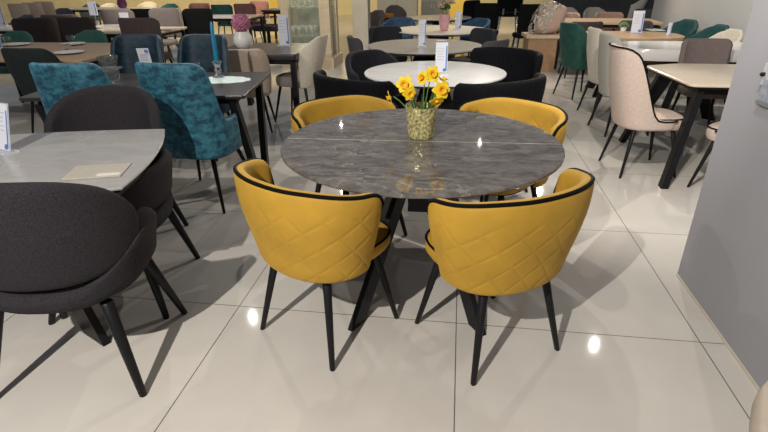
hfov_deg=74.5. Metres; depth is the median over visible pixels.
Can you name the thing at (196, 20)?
dining chair
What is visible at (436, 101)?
daffodil
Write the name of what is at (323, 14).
display cabinet
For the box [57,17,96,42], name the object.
dining chair
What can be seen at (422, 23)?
holder
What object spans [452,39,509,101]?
dining chair
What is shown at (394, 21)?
dining chair
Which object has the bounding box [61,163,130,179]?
placemat
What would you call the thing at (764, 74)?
wall switch
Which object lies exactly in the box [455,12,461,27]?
holder
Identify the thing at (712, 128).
dining chair
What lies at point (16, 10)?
dining chair
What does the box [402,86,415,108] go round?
daffodil
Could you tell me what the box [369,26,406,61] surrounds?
dining chair
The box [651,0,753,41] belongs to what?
wall
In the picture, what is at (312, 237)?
dining chair
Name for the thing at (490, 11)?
dining chair
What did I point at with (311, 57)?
dining chair
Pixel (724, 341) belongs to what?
baseboard
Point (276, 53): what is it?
dining table
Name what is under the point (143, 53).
price card
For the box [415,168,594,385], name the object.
dining chair
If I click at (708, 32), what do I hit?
dining chair
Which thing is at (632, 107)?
dining chair
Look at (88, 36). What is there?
dining chair
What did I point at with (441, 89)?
daffodil
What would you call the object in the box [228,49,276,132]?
dining chair
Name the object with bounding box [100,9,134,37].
dining chair
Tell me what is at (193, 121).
dining chair
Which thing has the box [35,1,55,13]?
dining chair
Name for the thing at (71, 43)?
plate
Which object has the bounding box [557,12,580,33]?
dining chair
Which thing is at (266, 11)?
dining table
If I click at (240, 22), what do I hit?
hydrangea
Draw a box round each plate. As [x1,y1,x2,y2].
[2,42,30,45]
[53,50,83,53]
[60,42,85,45]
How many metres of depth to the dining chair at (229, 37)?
6.23 m
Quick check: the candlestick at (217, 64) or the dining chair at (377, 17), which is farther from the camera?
the dining chair at (377, 17)
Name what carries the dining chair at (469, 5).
on the floor
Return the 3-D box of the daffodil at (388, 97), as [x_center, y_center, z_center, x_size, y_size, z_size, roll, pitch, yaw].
[0.082,-0.506,2.475,0.156,0.209,0.070,8,27,18]
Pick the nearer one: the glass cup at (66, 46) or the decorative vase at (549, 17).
the glass cup at (66, 46)
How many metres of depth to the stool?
11.51 m
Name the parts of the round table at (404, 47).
leg, leg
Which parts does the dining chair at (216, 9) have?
backrest, seat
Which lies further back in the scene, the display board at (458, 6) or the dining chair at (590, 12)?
the display board at (458, 6)
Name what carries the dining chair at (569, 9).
on the floor
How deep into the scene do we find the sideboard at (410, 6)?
15.83 m
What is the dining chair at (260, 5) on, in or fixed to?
on the floor
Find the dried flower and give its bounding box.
[438,3,444,14]
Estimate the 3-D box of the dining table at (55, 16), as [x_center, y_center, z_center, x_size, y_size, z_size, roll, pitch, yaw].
[-5.062,-2.766,8.229,0.619,1.000,0.594,0,25,0]
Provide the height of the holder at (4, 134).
0.220 m
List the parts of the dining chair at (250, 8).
backrest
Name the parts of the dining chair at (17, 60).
backrest, leg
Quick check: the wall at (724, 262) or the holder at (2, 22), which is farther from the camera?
the holder at (2, 22)
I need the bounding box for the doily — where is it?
[209,76,250,83]
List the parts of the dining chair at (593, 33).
leg, leg, backrest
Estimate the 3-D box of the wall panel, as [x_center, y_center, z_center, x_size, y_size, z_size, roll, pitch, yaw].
[1.534,-0.484,2.007,0.016,0.098,0.140,3,26,8]
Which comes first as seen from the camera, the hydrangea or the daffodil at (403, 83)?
the daffodil at (403, 83)
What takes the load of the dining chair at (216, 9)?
on the floor
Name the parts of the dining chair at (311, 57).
leg, seat, leg, leg, backrest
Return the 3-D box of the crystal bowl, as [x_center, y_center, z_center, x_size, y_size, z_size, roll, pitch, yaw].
[-2.012,-1.025,3.737,0.170,0.140,0.170,3,26,8]
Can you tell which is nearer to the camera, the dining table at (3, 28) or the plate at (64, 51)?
the plate at (64, 51)
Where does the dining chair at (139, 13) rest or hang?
on the floor
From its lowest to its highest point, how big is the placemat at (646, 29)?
0.004 m
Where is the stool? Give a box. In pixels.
[252,24,277,42]
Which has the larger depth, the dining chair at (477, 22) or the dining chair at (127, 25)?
the dining chair at (477, 22)
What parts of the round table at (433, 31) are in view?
leg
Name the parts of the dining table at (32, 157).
leg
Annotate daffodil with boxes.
[386,91,405,107]
[395,76,414,108]
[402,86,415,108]
[417,71,427,108]
[423,66,440,108]
[429,96,443,108]
[430,76,448,105]
[432,81,449,98]
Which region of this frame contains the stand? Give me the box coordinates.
[87,1,97,24]
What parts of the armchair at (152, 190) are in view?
leg, backrest, leg, leg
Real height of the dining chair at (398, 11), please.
0.800 m
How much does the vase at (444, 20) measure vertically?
0.220 m
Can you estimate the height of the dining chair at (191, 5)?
0.920 m
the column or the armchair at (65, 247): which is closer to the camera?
the armchair at (65, 247)
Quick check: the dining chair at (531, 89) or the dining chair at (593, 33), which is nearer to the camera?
the dining chair at (531, 89)
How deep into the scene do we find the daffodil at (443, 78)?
2.42 m
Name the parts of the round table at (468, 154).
leg, leg, leg, leg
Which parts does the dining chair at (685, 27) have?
backrest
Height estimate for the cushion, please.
0.093 m
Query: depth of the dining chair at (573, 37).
6.39 m
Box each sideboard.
[377,0,417,25]
[421,0,443,23]
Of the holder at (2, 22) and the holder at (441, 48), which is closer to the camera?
the holder at (441, 48)
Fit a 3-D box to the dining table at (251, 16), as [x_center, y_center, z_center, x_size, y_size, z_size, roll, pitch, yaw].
[-3.278,-3.872,10.787,1.310,0.760,0.810,3,26,8]
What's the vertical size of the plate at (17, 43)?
0.019 m
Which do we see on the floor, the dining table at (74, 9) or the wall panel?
the dining table at (74, 9)
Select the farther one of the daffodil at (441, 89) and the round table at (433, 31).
the round table at (433, 31)
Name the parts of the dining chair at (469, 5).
backrest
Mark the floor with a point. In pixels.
(637, 353)
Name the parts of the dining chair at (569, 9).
backrest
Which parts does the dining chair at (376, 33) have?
backrest, seat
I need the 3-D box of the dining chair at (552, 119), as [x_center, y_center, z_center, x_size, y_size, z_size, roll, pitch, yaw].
[0.675,-0.238,3.009,0.603,0.812,0.691,-22,33,-37]
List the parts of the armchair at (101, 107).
backrest, leg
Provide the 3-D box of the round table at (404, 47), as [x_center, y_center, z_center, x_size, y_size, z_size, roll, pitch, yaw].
[0.472,-1.631,5.998,1.320,0.760,1.320,3,26,8]
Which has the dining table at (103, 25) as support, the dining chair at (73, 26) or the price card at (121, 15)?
the price card at (121, 15)
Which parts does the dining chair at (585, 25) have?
backrest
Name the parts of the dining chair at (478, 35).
seat, backrest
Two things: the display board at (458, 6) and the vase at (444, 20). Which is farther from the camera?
the display board at (458, 6)
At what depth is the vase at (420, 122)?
2.45 m
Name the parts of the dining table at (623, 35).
leg, leg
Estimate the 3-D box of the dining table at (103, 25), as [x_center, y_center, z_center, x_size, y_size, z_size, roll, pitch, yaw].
[-4.489,-2.926,8.831,1.010,0.760,0.510,3,26,8]
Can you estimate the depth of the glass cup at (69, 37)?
6.55 m
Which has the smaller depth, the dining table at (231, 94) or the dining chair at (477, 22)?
the dining table at (231, 94)
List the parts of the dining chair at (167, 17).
backrest, seat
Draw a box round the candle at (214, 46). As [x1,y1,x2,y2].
[210,21,218,60]
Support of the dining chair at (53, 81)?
on the floor
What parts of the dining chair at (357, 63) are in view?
backrest, seat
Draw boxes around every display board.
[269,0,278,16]
[449,0,465,14]
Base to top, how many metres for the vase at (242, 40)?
0.180 m
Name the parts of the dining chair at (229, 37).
backrest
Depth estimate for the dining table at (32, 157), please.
2.31 m
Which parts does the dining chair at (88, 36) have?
backrest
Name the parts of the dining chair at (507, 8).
seat, backrest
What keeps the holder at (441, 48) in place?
on the round table at (457, 72)
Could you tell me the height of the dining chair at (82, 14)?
0.840 m
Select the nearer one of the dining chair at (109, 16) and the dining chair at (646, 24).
the dining chair at (646, 24)
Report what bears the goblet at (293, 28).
on the display cabinet
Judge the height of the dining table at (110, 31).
0.760 m
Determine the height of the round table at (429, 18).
0.760 m
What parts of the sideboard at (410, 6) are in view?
door, door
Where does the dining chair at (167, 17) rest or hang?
on the floor
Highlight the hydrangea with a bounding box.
[230,14,250,31]
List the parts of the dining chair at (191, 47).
backrest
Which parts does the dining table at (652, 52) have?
leg, leg, leg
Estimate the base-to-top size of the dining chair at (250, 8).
0.920 m
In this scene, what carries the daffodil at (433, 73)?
in the vase at (420, 122)
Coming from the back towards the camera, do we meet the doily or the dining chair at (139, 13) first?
the dining chair at (139, 13)
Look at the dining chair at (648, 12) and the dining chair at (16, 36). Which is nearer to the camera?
the dining chair at (16, 36)
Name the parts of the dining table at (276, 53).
leg, leg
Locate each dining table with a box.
[0,25,12,33]
[0,42,110,101]
[0,129,164,346]
[19,72,270,164]
[40,14,78,42]
[55,7,156,14]
[96,24,118,42]
[97,26,186,36]
[213,14,266,42]
[223,43,316,115]
[261,8,280,38]
[554,18,663,68]
[585,31,684,96]
[619,63,735,188]
[622,41,741,120]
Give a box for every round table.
[281,109,564,335]
[364,61,506,109]
[367,39,481,108]
[399,25,481,60]
[409,15,471,55]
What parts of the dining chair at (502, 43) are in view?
backrest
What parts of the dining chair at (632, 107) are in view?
leg, leg, backrest, leg, seat, leg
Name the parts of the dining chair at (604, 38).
leg, leg, backrest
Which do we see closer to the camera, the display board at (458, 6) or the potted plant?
the potted plant
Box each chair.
[0,31,33,102]
[1,48,61,132]
[7,3,30,18]
[8,14,33,24]
[11,17,61,41]
[23,2,44,17]
[29,62,111,115]
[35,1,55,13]
[55,8,73,13]
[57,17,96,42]
[69,30,107,66]
[79,3,101,24]
[100,3,116,24]
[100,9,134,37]
[110,34,164,72]
[118,18,172,62]
[130,9,173,61]
[135,62,245,213]
[137,1,157,7]
[148,8,182,62]
[161,3,178,7]
[177,34,230,160]
[182,8,213,34]
[189,3,209,7]
[211,4,232,33]
[221,34,253,102]
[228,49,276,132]
[233,3,262,42]
[233,158,398,371]
[248,1,268,37]
[275,34,327,119]
[291,94,407,235]
[313,70,395,102]
[345,49,409,108]
[347,35,362,52]
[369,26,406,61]
[370,10,384,26]
[381,17,414,60]
[385,5,406,16]
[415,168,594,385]
[450,28,496,62]
[451,0,479,38]
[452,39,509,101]
[453,73,546,201]
[454,18,489,56]
[457,96,567,201]
[471,46,542,82]
[475,3,498,40]
[496,0,522,37]
[511,4,539,47]
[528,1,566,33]
[553,21,587,99]
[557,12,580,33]
[558,7,577,33]
[558,21,602,77]
[577,27,604,118]
[583,7,605,17]
[587,32,648,136]
[594,12,623,30]
[598,43,683,178]
[618,20,653,73]
[627,0,647,17]
[632,9,652,18]
[645,19,698,65]
[671,38,732,128]
[685,24,729,38]
[687,120,719,186]
[710,28,743,103]
[749,381,767,431]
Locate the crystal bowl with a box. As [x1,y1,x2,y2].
[101,66,122,84]
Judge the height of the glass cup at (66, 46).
0.065 m
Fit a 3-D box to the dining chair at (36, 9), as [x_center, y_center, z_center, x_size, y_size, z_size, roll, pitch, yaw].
[-8.296,-4.667,12.292,0.526,1.000,0.529,3,26,8]
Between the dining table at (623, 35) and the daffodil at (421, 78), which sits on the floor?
the dining table at (623, 35)
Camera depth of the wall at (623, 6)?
10.87 m
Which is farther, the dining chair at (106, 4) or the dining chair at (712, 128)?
the dining chair at (106, 4)
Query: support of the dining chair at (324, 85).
on the floor
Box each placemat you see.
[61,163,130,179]
[646,29,664,30]
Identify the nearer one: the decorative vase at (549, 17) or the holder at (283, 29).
the holder at (283, 29)
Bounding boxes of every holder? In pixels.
[0,8,5,24]
[0,104,9,150]
[277,15,289,44]
[419,20,425,45]
[436,43,447,71]
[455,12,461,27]
[631,11,644,32]
[666,23,672,34]
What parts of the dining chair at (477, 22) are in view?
backrest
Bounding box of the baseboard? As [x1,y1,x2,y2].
[676,274,759,390]
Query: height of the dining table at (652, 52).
0.760 m
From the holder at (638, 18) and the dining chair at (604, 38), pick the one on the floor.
the dining chair at (604, 38)
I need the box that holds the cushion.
[385,13,393,17]
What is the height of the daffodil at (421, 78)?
0.306 m
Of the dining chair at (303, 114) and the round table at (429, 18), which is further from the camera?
the round table at (429, 18)
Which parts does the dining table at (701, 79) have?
leg, leg, plate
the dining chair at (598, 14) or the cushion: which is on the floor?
the dining chair at (598, 14)
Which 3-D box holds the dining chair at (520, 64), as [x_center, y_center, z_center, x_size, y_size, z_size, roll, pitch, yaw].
[1.088,-1.128,4.812,0.562,0.860,0.770,-22,33,-37]
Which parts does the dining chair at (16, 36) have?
seat, backrest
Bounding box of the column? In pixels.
[352,0,370,49]
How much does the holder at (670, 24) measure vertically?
0.160 m
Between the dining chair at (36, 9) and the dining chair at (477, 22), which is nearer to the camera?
the dining chair at (477, 22)
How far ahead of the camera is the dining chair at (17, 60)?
4.89 m
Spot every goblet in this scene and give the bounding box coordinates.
[291,26,295,35]
[297,26,301,35]
[304,25,308,35]
[309,26,313,35]
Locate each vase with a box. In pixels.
[96,55,117,66]
[117,0,126,7]
[233,31,252,48]
[405,102,437,139]
[439,14,449,30]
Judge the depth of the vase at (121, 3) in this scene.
13.64 m
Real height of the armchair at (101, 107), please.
0.920 m
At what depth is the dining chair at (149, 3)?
16.44 m
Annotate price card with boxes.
[119,13,128,17]
[136,48,151,62]
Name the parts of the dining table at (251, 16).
leg, leg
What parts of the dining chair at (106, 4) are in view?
backrest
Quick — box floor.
[0,15,757,431]
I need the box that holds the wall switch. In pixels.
[760,63,767,84]
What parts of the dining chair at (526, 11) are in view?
seat, backrest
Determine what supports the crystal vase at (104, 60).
on the dining table at (231, 94)
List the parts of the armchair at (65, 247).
leg, leg, backrest, seat, leg, leg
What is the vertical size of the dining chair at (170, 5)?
0.840 m
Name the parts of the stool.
seat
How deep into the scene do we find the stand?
8.66 m
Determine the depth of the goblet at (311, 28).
8.96 m
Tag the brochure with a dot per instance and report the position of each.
(213, 15)
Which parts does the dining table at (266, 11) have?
leg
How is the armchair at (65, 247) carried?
on the floor
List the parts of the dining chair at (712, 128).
leg, seat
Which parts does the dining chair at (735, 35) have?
backrest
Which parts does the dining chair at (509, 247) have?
leg, seat, leg, backrest, leg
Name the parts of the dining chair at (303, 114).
leg, backrest, leg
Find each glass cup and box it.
[1,36,10,41]
[61,43,71,49]
[65,35,74,40]
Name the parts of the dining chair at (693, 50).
leg, seat, backrest, leg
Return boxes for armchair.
[0,182,187,397]
[44,85,188,225]
[48,147,199,324]
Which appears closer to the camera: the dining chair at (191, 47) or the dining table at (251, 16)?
the dining chair at (191, 47)
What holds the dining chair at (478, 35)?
on the floor
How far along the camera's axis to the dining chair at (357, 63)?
4.97 m
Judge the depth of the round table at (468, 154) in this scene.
2.33 m
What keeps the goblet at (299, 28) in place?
on the display cabinet
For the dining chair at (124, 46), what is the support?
on the floor
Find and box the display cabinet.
[279,0,342,68]
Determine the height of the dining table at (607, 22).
0.760 m
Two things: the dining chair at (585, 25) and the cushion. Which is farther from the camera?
the cushion
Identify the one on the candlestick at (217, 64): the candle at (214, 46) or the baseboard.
the candle at (214, 46)
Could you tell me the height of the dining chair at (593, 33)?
0.960 m
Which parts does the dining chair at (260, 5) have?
backrest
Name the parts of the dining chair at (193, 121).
backrest, leg, leg, leg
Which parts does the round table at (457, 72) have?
leg, leg, leg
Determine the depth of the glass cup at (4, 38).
6.52 m
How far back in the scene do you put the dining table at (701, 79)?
3.84 m
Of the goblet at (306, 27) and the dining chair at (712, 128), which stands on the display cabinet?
the goblet at (306, 27)
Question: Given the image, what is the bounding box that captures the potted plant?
[619,22,628,30]
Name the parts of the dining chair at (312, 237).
leg, backrest, leg, seat, leg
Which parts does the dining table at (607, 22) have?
leg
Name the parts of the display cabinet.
corner post, panel, corner post, panel, corner post, corner post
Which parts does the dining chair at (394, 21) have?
backrest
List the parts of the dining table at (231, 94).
leg, leg, leg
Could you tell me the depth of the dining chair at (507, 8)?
12.77 m
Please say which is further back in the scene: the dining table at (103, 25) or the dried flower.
the dining table at (103, 25)
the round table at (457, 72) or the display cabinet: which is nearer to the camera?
the round table at (457, 72)
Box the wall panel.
[755,79,767,107]
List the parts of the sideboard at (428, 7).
door, door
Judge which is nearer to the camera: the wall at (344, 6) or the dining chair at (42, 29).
the dining chair at (42, 29)
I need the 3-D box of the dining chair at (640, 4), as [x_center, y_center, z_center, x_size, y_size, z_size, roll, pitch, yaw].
[5.022,-3.958,10.440,0.624,1.050,0.448,18,31,34]
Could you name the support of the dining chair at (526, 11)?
on the floor
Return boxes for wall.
[0,0,552,14]
[553,0,653,42]
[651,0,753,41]
[677,0,767,386]
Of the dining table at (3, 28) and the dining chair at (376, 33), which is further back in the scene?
the dining table at (3, 28)
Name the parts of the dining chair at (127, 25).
backrest, seat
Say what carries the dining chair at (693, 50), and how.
on the floor
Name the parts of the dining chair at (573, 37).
leg, backrest, leg, leg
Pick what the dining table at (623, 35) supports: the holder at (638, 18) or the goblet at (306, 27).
the holder at (638, 18)
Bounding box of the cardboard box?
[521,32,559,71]
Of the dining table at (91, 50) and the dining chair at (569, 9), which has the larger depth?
the dining chair at (569, 9)
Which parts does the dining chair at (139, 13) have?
backrest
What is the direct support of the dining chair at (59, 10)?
on the floor
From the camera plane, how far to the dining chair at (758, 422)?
1.32 m
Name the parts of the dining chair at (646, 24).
backrest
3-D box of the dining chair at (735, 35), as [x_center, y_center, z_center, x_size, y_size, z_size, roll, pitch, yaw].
[4.049,-1.876,6.313,0.554,0.860,0.539,-4,26,-6]
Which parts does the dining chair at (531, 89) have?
backrest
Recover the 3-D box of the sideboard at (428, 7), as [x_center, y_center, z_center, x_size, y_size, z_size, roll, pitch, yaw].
[1.639,-6.988,16.962,0.780,0.975,0.493,3,26,8]
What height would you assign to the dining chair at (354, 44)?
0.840 m
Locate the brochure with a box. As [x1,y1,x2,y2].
[213,15,232,16]
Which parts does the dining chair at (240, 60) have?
backrest, leg, leg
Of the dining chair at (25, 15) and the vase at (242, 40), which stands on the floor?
the dining chair at (25, 15)
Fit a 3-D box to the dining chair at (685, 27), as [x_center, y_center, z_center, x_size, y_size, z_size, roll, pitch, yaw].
[4.315,-2.500,7.618,0.554,0.860,0.582,-8,26,-15]
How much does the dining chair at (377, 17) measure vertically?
0.800 m
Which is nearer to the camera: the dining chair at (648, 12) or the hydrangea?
the hydrangea
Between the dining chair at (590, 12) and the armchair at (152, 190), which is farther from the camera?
the dining chair at (590, 12)
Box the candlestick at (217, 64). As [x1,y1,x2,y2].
[212,60,224,77]

